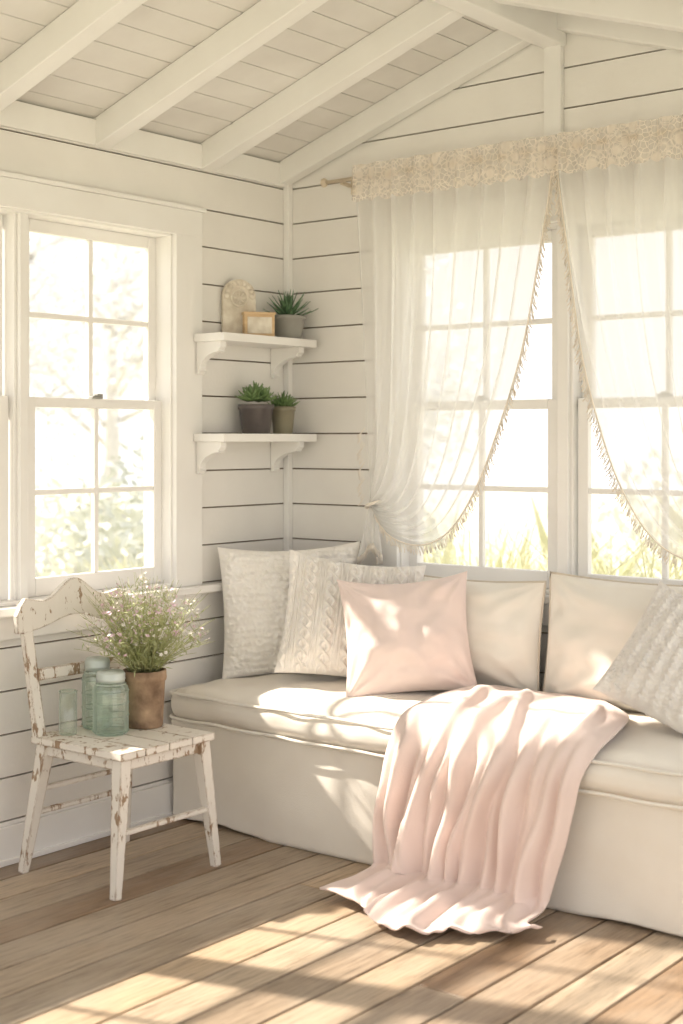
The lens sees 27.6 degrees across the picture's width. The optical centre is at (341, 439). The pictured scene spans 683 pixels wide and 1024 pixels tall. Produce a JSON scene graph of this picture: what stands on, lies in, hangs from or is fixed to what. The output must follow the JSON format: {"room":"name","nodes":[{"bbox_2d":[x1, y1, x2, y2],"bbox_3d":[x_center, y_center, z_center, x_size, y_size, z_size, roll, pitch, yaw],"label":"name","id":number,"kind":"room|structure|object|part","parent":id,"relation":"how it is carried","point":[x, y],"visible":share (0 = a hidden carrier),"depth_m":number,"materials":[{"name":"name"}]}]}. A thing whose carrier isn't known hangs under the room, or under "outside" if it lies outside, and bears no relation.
{"room":"sunroom","nodes":[
{"label":"sunroom","id":0,"kind":"room"},
{"bbox_2d":[0,126,282,826],"bbox_3d":[-1.910,0.190,3.928,0.150,2.720,5.200,0,0,39],"label":"wall","id":1,"kind":"structure","parent":0,"point":[242,499],"depth_m":5.52,"materials":[{"name":"white wood"}]},
{"bbox_2d":[0,605,20,640],"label":"window sill","id":2,"kind":"structure","parent":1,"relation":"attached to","point":[7,633],"depth_m":4.73,"materials":[{"name":"white paint"}]},
{"bbox_2d":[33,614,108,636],"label":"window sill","id":3,"kind":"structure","parent":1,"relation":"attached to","point":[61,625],"depth_m":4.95,"materials":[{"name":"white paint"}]},
{"bbox_2d":[0,207,171,606],"bbox_3d":[-1.394,-0.115,4.597,0.181,1.370,2.150,0,0,39],"label":"frame","id":4,"kind":"object","parent":1,"relation":"attached to","point":[18,581],"visible":0.93,"depth_m":5.11,"materials":[{"name":"white paint"}]},
{"bbox_2d":[0,781,172,867],"bbox_3d":[-1.849,1.385,3.860,0.028,0.130,5.170,0,0,39],"label":"baseboard","id":5,"kind":"structure","parent":1,"relation":"attached to","point":[64,829],"depth_m":5.00,"materials":[{"name":"white paint"}]},
{"bbox_2d":[0,170,206,587],"bbox_3d":[-1.310,-0.171,4.530,0.036,1.482,2.454,0,0,39],"label":"window frame","id":6,"kind":"structure","parent":1,"relation":"attached to","point":[17,191],"depth_m":5.38,"materials":[{"name":"white paint"}]},
{"bbox_2d":[0,101,285,186],"bbox_3d":[-1.852,-1.117,3.863,0.019,0.095,5.170,0,0,39],"label":"trim","id":7,"kind":"structure","parent":1,"relation":"attached to","point":[22,116],"depth_m":5.21,"materials":[{"name":"white paint"}]},
{"bbox_2d":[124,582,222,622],"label":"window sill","id":8,"kind":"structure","parent":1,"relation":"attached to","point":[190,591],"depth_m":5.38,"materials":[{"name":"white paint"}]},
{"bbox_2d":[194,332,316,378],"bbox_3d":[-0.350,-0.337,5.610,0.186,0.157,0.560,0,0,39],"label":"wall shelf","id":9,"kind":"object","parent":1,"relation":"attached to","point":[283,349],"visible":1,"depth_m":5.52,"materials":[{"name":"white paint"}]},
{"bbox_2d":[221,279,255,333],"bbox_3d":[-0.412,-0.532,5.601,0.140,0.232,0.035,0,0,-23],"label":"ornament","id":10,"kind":"object","parent":9,"relation":"on","point":[238,296],"visible":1,"depth_m":5.59,"materials":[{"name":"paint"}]},
{"bbox_2d":[241,311,275,335],"bbox_3d":[-0.334,-0.465,5.593,0.132,0.098,0.048,0,0,-16],"label":"picture frame","id":11,"kind":"object","parent":9,"relation":"on","point":[255,323],"visible":0.89,"depth_m":5.57,"materials":[{"name":"beige wood"}]},
{"bbox_2d":[264,289,316,338],"bbox_3d":[-0.219,-0.520,5.756,0.216,0.210,0.240,0,0,39],"label":"succulent","id":12,"kind":"object","parent":9,"relation":"on","point":[287,324],"visible":0.94,"depth_m":5.71,"materials":[{"name":"green plant"}]},
{"bbox_2d":[194,433,316,473],"bbox_3d":[-0.350,0.053,5.610,0.186,0.157,0.560,0,0,39],"label":"wall shelf","id":13,"kind":"object","parent":1,"relation":"attached to","point":[207,445],"visible":1,"depth_m":5.46,"materials":[{"name":"white paint"}]},
{"bbox_2d":[236,381,278,433],"bbox_3d":[-0.348,-0.133,5.612,0.156,0.214,0.178,0,0,39],"label":"potted succulent","id":14,"kind":"object","parent":13,"relation":"on","point":[254,418],"visible":1,"depth_m":5.56,"materials":[{"name":"ceramic"}]},
{"bbox_2d":[267,391,299,433],"bbox_3d":[-0.244,-0.115,5.738,0.130,0.179,0.109,0,0,26],"label":"potted succulent","id":15,"kind":"object","parent":13,"relation":"on","point":[284,410],"visible":0.94,"depth_m":5.70,"materials":[{"name":"ceramic"}]},
{"bbox_2d":[283,184,292,550],"bbox_3d":[-0.227,0.140,5.891,0.029,2.620,0.029,0,0,39],"label":"trim","id":16,"kind":"structure","parent":1,"relation":"attached to","point":[288,190],"depth_m":5.88,"materials":[{"name":"white paint"}]},
{"bbox_2d":[123,668,166,729],"bbox_3d":[-0.682,0.891,4.809,0.154,0.195,0.154,0,0,39],"label":"clay pot","id":17,"kind":"object","parent":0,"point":[146,686],"depth_m":4.75,"materials":[{"name":"ceramic"}]},
{"bbox_2d":[0,0,497,162],"bbox_3d":[-0.574,-1.319,2.989,3.490,0.760,5.400,0,0,39],"label":"ceiling","id":18,"kind":"structure","parent":0,"point":[157,33],"depth_m":4.90,"materials":[{"name":"paint"}]},
{"bbox_2d":[0,0,146,111],"bbox_3d":[-0.015,-1.249,3.694,3.097,0.695,0.075,0,0,39],"label":"rafter","id":19,"kind":"object","parent":18,"relation":"attached to","point":[85,21],"depth_m":4.36,"materials":[{"name":"white wood"}]},
{"bbox_2d":[93,0,327,149],"bbox_3d":[0.328,-1.249,4.124,3.097,0.695,0.075,0,0,39],"label":"rafter","id":20,"kind":"object","parent":18,"relation":"attached to","point":[266,19],"depth_m":4.74,"materials":[{"name":"white wood"}]},
{"bbox_2d":[200,0,682,171],"bbox_3d":[0.671,-1.249,4.554,3.097,0.695,0.075,0,0,39],"label":"rafter","id":21,"kind":"object","parent":18,"relation":"attached to","point":[425,19],"depth_m":4.97,"materials":[{"name":"white wood"}]},
{"bbox_2d":[278,13,682,184],"bbox_3d":[0.958,-1.252,4.914,3.097,0.690,0.060,0,0,39],"label":"rafter","id":22,"kind":"object","parent":18,"relation":"attached to","point":[496,47],"depth_m":5.35,"materials":[{"name":"white wood"}]},
{"bbox_2d":[431,0,565,48],"bbox_3d":[-0.836,-1.509,3.069,0.090,0.140,5.198,0,0,39],"label":"ridge beam","id":23,"kind":"structure","parent":18,"relation":"attached to","point":[536,27],"depth_m":4.84,"materials":[{"name":"paint"}]},
{"bbox_2d":[238,404,273,433],"bbox_3d":[-0.345,-0.085,5.615,0.146,0.118,0.146,0,0,39],"label":"pot","id":24,"kind":"object","parent":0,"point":[254,418],"depth_m":5.56,"materials":[{"name":"grey ceramic"}]},
{"bbox_2d":[272,406,295,433],"bbox_3d":[-0.241,-0.082,5.737,0.106,0.112,0.106,0,0,39],"label":"pot","id":25,"kind":"object","parent":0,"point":[283,416],"depth_m":5.70,"materials":[{"name":"beige ceramic"}]},
{"bbox_2d":[275,314,305,338],"bbox_3d":[-0.221,-0.465,5.759,0.148,0.098,0.148,0,0,39],"label":"pot","id":26,"kind":"object","parent":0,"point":[286,325],"depth_m":5.70,"materials":[{"name":"grey ceramic"}]},
{"bbox_2d":[0,819,682,1023],"bbox_3d":[-0.417,1.510,2.832,3.850,0.120,5.350,0,0,39],"label":"floor","id":27,"kind":"structure","parent":0,"point":[254,937],"depth_m":3.92,"materials":[{"name":"brown wood"}]},
{"bbox_2d":[13,577,220,900],"bbox_3d":[-0.758,0.966,4.700,0.503,0.975,0.500,0,0,39],"label":"wooden chair","id":28,"kind":"object","parent":27,"relation":"on","point":[119,755],"visible":0.91,"depth_m":4.66,"materials":[{"name":"white paint"}]},
{"bbox_3d":[-1.021,1.232,4.664,0.123,0.442,0.059,0,0,13],"label":"leg","id":29,"kind":"part","parent":28,"relation":"part of","materials":[{"name":"white paint"}]},
{"bbox_3d":[-0.918,0.745,4.828,0.094,0.534,0.500,0,0,39],"label":"backrest","id":30,"kind":"part","parent":28,"relation":"part of","materials":[{"name":"white paint"}]},
{"bbox_2d":[81,656,112,729],"bbox_3d":[-0.841,0.869,4.786,0.109,0.240,0.109,0,0,39],"label":"mason jar","id":31,"kind":"object","parent":28,"relation":"on","point":[92,663],"visible":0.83,"depth_m":4.76,"materials":[{"name":"teal glass"}]},
{"bbox_3d":[-0.841,0.769,4.786,0.089,0.041,0.089,0,0,39],"label":"lid","id":32,"kind":"part","parent":31,"relation":"part of","materials":[{"name":"metal"}]},
{"bbox_2d":[93,669,128,735],"bbox_3d":[-0.778,0.884,4.688,0.125,0.210,0.125,0,0,39],"label":"mason jar","id":33,"kind":"object","parent":28,"relation":"on","point":[105,676],"visible":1,"depth_m":4.66,"materials":[{"name":"teal glass"}]},
{"bbox_3d":[-0.778,0.797,4.688,0.100,0.036,0.100,0,0,39],"label":"lid","id":34,"kind":"part","parent":33,"relation":"part of","materials":[{"name":"metal"}]},
{"bbox_3d":[-0.706,1.232,4.409,0.057,0.439,0.081,0,0,39],"label":"leg","id":35,"kind":"part","parent":28,"relation":"part of","materials":[{"name":"white paint"}]},
{"bbox_3d":[-0.735,1.003,4.682,0.445,0.026,0.422,0,0,39],"label":"seat","id":36,"kind":"part","parent":28,"relation":"part of","materials":[{"name":"white paint"}]},
{"bbox_3d":[-0.779,1.232,4.969,0.061,0.442,0.131,0,0,-20],"label":"leg","id":37,"kind":"part","parent":28,"relation":"part of","materials":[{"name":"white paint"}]},
{"bbox_2d":[66,571,215,729],"bbox_3d":[-0.684,0.713,4.790,0.489,0.553,0.638,0,0,2],"label":"potted plant","id":38,"kind":"object","parent":28,"relation":"on","point":[145,681],"visible":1,"depth_m":4.76,"materials":[{"name":"plant"}]},
{"bbox_3d":[-0.459,1.232,4.718,0.057,0.439,0.091,0,0,39],"label":"leg","id":39,"kind":"part","parent":28,"relation":"part of","materials":[{"name":"white paint"}]},
{"bbox_2d":[170,673,682,936],"bbox_3d":[0.691,1.183,4.674,2.961,0.554,0.784,0,0,39],"label":"sofa","id":40,"kind":"object","parent":27,"relation":"on","point":[297,762],"visible":0.48,"depth_m":4.77,"materials":[{"name":"beige fabric"}]},
{"bbox_2d":[217,541,359,678],"bbox_3d":[-0.195,0.670,5.489,0.588,0.533,0.244,0,0,-6],"label":"throw pillow","id":41,"kind":"object","parent":40,"relation":"on","point":[255,584],"visible":0.57,"depth_m":5.42,"materials":[{"name":"fabric"}]},
{"bbox_2d":[171,673,449,754],"bbox_3d":[0.088,1.004,5.158,1.411,0.198,0.775,0,0,39],"label":"seat cushion","id":42,"kind":"object","parent":40,"relation":"on","point":[277,713],"depth_m":4.98,"materials":[{"name":"beige fabric"}]},
{"bbox_2d":[274,549,425,676],"bbox_3d":[0.036,0.678,5.277,0.589,0.518,0.261,0,0,-4],"label":"throw pillow","id":43,"kind":"object","parent":40,"relation":"on","point":[314,640],"visible":0.59,"depth_m":5.22,"materials":[{"name":"beige fabric"}]},
{"bbox_2d":[337,571,476,696],"bbox_3d":[0.240,0.710,5.052,0.497,0.454,0.240,0,0,-6],"label":"throw pillow","id":44,"kind":"object","parent":40,"relation":"on","point":[406,637],"visible":0.99,"depth_m":4.99,"materials":[{"name":"fabric"}]},
{"bbox_2d":[320,685,628,934],"bbox_3d":[0.483,1.138,4.426,0.830,0.588,1.070,0,0,39],"label":"throw blanket","id":45,"kind":"object","parent":40,"relation":"on","point":[476,797],"visible":1,"depth_m":4.32,"materials":[{"name":"fabric"}]},
{"bbox_2d":[422,575,546,690],"bbox_3d":[0.453,0.720,5.204,0.687,0.425,0.214,0,0,35],"label":"cushion","id":46,"kind":"object","parent":40,"relation":"on","point":[505,618],"visible":0.46,"depth_m":5.03,"materials":[{"name":"fabric"}]},
{"bbox_2d":[543,571,682,712],"bbox_3d":[1.035,0.702,4.731,0.786,0.460,0.246,0,0,38],"label":"cushion","id":47,"kind":"object","parent":40,"relation":"on","point":[591,620],"visible":0.6,"depth_m":4.80,"materials":[{"name":"fabric"}]},
{"bbox_2d":[578,710,682,811],"bbox_3d":[1.227,1.006,4.247,1.590,0.200,0.770,0,0,39],"label":"seat cushion","id":48,"kind":"object","parent":40,"relation":"on","point":[640,769],"depth_m":4.12,"materials":[{"name":"beige fabric"}]},
{"bbox_2d":[593,581,682,733],"bbox_3d":[1.107,0.719,4.378,0.573,0.515,0.318,0,0,28],"label":"throw pillow","id":49,"kind":"object","parent":40,"relation":"on","point":[646,676],"visible":1,"depth_m":4.34,"materials":[{"name":"beige fabric"}]},
{"bbox_2d":[293,33,682,690],"bbox_3d":[1.068,-0.035,4.973,3.200,3.169,0.150,0,0,39],"label":"wall","id":50,"kind":"structure","parent":0,"point":[607,82],"depth_m":5.68,"materials":[{"name":"white wood"}]},
{"bbox_2d":[376,190,561,566],"bbox_3d":[0.791,-0.171,5.075,1.684,1.482,0.036,0,0,39],"label":"window frame","id":51,"kind":"structure","parent":50,"relation":"attached to","point":[391,554],"depth_m":5.54,"materials":[{"name":"white paint"}]},
{"bbox_2d":[320,129,666,194],"bbox_3d":[0.790,-1.040,5.034,2.182,0.070,0.100,0,0,39],"label":"curtain rod","id":52,"kind":"object","parent":50,"relation":"attached to","point":[324,182],"visible":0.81,"depth_m":5.57,"materials":[{"name":"brown wood"}]},
{"bbox_2d":[352,136,556,564],"bbox_3d":[0.421,-0.297,5.280,0.894,1.585,0.148,0,0,41],"label":"sheer curtain","id":53,"kind":"object","parent":52,"relation":"hanging from","point":[450,255],"visible":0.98,"depth_m":5.27,"materials":[{"name":"fabric"}]},
{"bbox_2d":[545,115,682,569],"bbox_3d":[1.103,-0.297,4.746,0.892,1.585,0.156,0,0,39],"label":"sheer curtain","id":54,"kind":"object","parent":52,"relation":"hanging from","point":[621,198],"visible":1,"depth_m":4.78,"materials":[{"name":"fabric"}]},
{"bbox_2d":[400,223,682,594],"bbox_3d":[0.858,-0.115,5.159,1.460,1.370,0.181,0,0,39],"label":"frame","id":55,"kind":"object","parent":50,"relation":"attached to","point":[569,490],"visible":0.27,"depth_m":5.10,"materials":[{"name":"white paint"}]},
{"bbox_2d":[544,45,563,189],"bbox_3d":[0.778,-1.179,5.090,0.070,0.539,0.027,0,0,39],"label":"trim","id":56,"kind":"structure","parent":50,"relation":"attached to","point":[553,55],"depth_m":5.08,"materials":[{"name":"paint"}]},
{"label":"outside","id":57,"kind":"structure","parent":0,"visible":0},
{"bbox_2d":[35,396,681,577],"bbox_3d":[6.010,0.760,13.728,120.000,5.923,140.000,0,0,39],"label":"ground","id":58,"kind":"structure","parent":57,"point":[522,453],"depth_m":50.32,"materials":[{"name":"white"}]},
{"bbox_2d":[29,234,143,565],"bbox_3d":[-3.550,-1.765,20.652,6.144,7.446,5.951,0,0,20],"label":"tree","id":59,"kind":"object","parent":58,"relation":"on","point":[110,442],"visible":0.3,"depth_m":20.27,"materials":[{"name":"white plant"}]},
{"bbox_2d":[29,232,143,516],"bbox_3d":[-4.197,-0.950,16.046,4.942,5.820,4.906,0,0,39],"label":"tree","id":60,"kind":"object","parent":58,"relation":"on","point":[40,362],"visible":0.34,"depth_m":16.24,"materials":[{"name":"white plant"}]},
{"bbox_2d":[35,546,142,576],"bbox_3d":[-1.174,1.276,8.288,2.913,1.269,2.706,0,0,-6],"label":"clump","id":61,"kind":"object","parent":58,"relation":"on","point":[141,546],"visible":0.02,"depth_m":8.46,"materials":[{"name":"green plant"}]},
{"bbox_2d":[35,469,143,576],"bbox_3d":[-2.163,1.137,11.807,1.915,1.778,1.940,0,0,39],"label":"shrub","id":62,"kind":"object","parent":58,"relation":"on","point":[77,520],"visible":0.19,"depth_m":11.63,"materials":[{"name":"green plant"}]},
{"bbox_2d":[40,545,143,574],"bbox_3d":[-1.030,1.276,9.502,2.563,1.269,2.799,0,0,-23],"label":"clump","id":63,"kind":"object","parent":58,"relation":"on","point":[119,565],"visible":0.02,"depth_m":9.39,"materials":[{"name":"green plant"}]},
{"bbox_2d":[66,426,143,573],"bbox_3d":[-1.687,0.886,15.000,2.750,2.269,2.714,0,0,39],"label":"shrub","id":64,"kind":"object","parent":58,"relation":"on","point":[138,451],"visible":0.04,"depth_m":14.72,"materials":[{"name":"green plant"}]},
{"bbox_2d":[424,538,456,563],"bbox_3d":[0.232,1.177,13.223,2.101,1.695,2.120,0,0,39],"label":"shrub","id":65,"kind":"object","parent":58,"relation":"on","point":[437,550],"visible":0.02,"depth_m":13.07,"materials":[{"name":"green plant"}]},
{"bbox_2d":[429,535,654,572],"bbox_3d":[1.349,1.276,9.350,3.141,1.268,3.081,0,0,20],"label":"clump","id":66,"kind":"object","parent":58,"relation":"on","point":[496,535],"visible":0.02,"depth_m":9.83,"materials":[{"name":"green plant"}]},
{"bbox_2d":[424,493,682,578],"bbox_3d":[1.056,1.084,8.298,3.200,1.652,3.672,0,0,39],"label":"clump","id":67,"kind":"object","parent":58,"relation":"on","point":[542,535],"visible":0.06,"depth_m":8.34,"materials":[{"name":"plant"}]},
{"bbox_2d":[424,502,682,579],"bbox_3d":[1.935,1.085,7.133,3.823,1.649,3.565,0,0,39],"label":"clump","id":68,"kind":"object","parent":58,"relation":"on","point":[545,556],"visible":0.06,"depth_m":7.20,"materials":[{"name":"green plant"}]},
{"bbox_2d":[458,501,682,579],"bbox_3d":[2.227,1.083,8.297,3.628,1.655,3.601,0,0,39],"label":"clump","id":69,"kind":"object","parent":58,"relation":"on","point":[599,562],"visible":0.02,"depth_m":8.46,"materials":[{"name":"green plant"}]},
{"bbox_2d":[592,480,681,577],"bbox_3d":[3.646,0.978,13.326,3.329,2.102,3.311,0,0,39],"label":"shrub","id":70,"kind":"object","parent":58,"relation":"on","point":[603,506],"visible":0.08,"depth_m":13.40,"materials":[{"name":"green plant"}]},
{"bbox_2d":[592,514,681,576],"bbox_3d":[2.523,1.083,7.040,4.688,1.655,3.414,0,0,-30],"label":"clump","id":71,"kind":"object","parent":58,"relation":"on","point":[614,514],"visible":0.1,"depth_m":7.18,"materials":[{"name":"green plant"}]}
]}

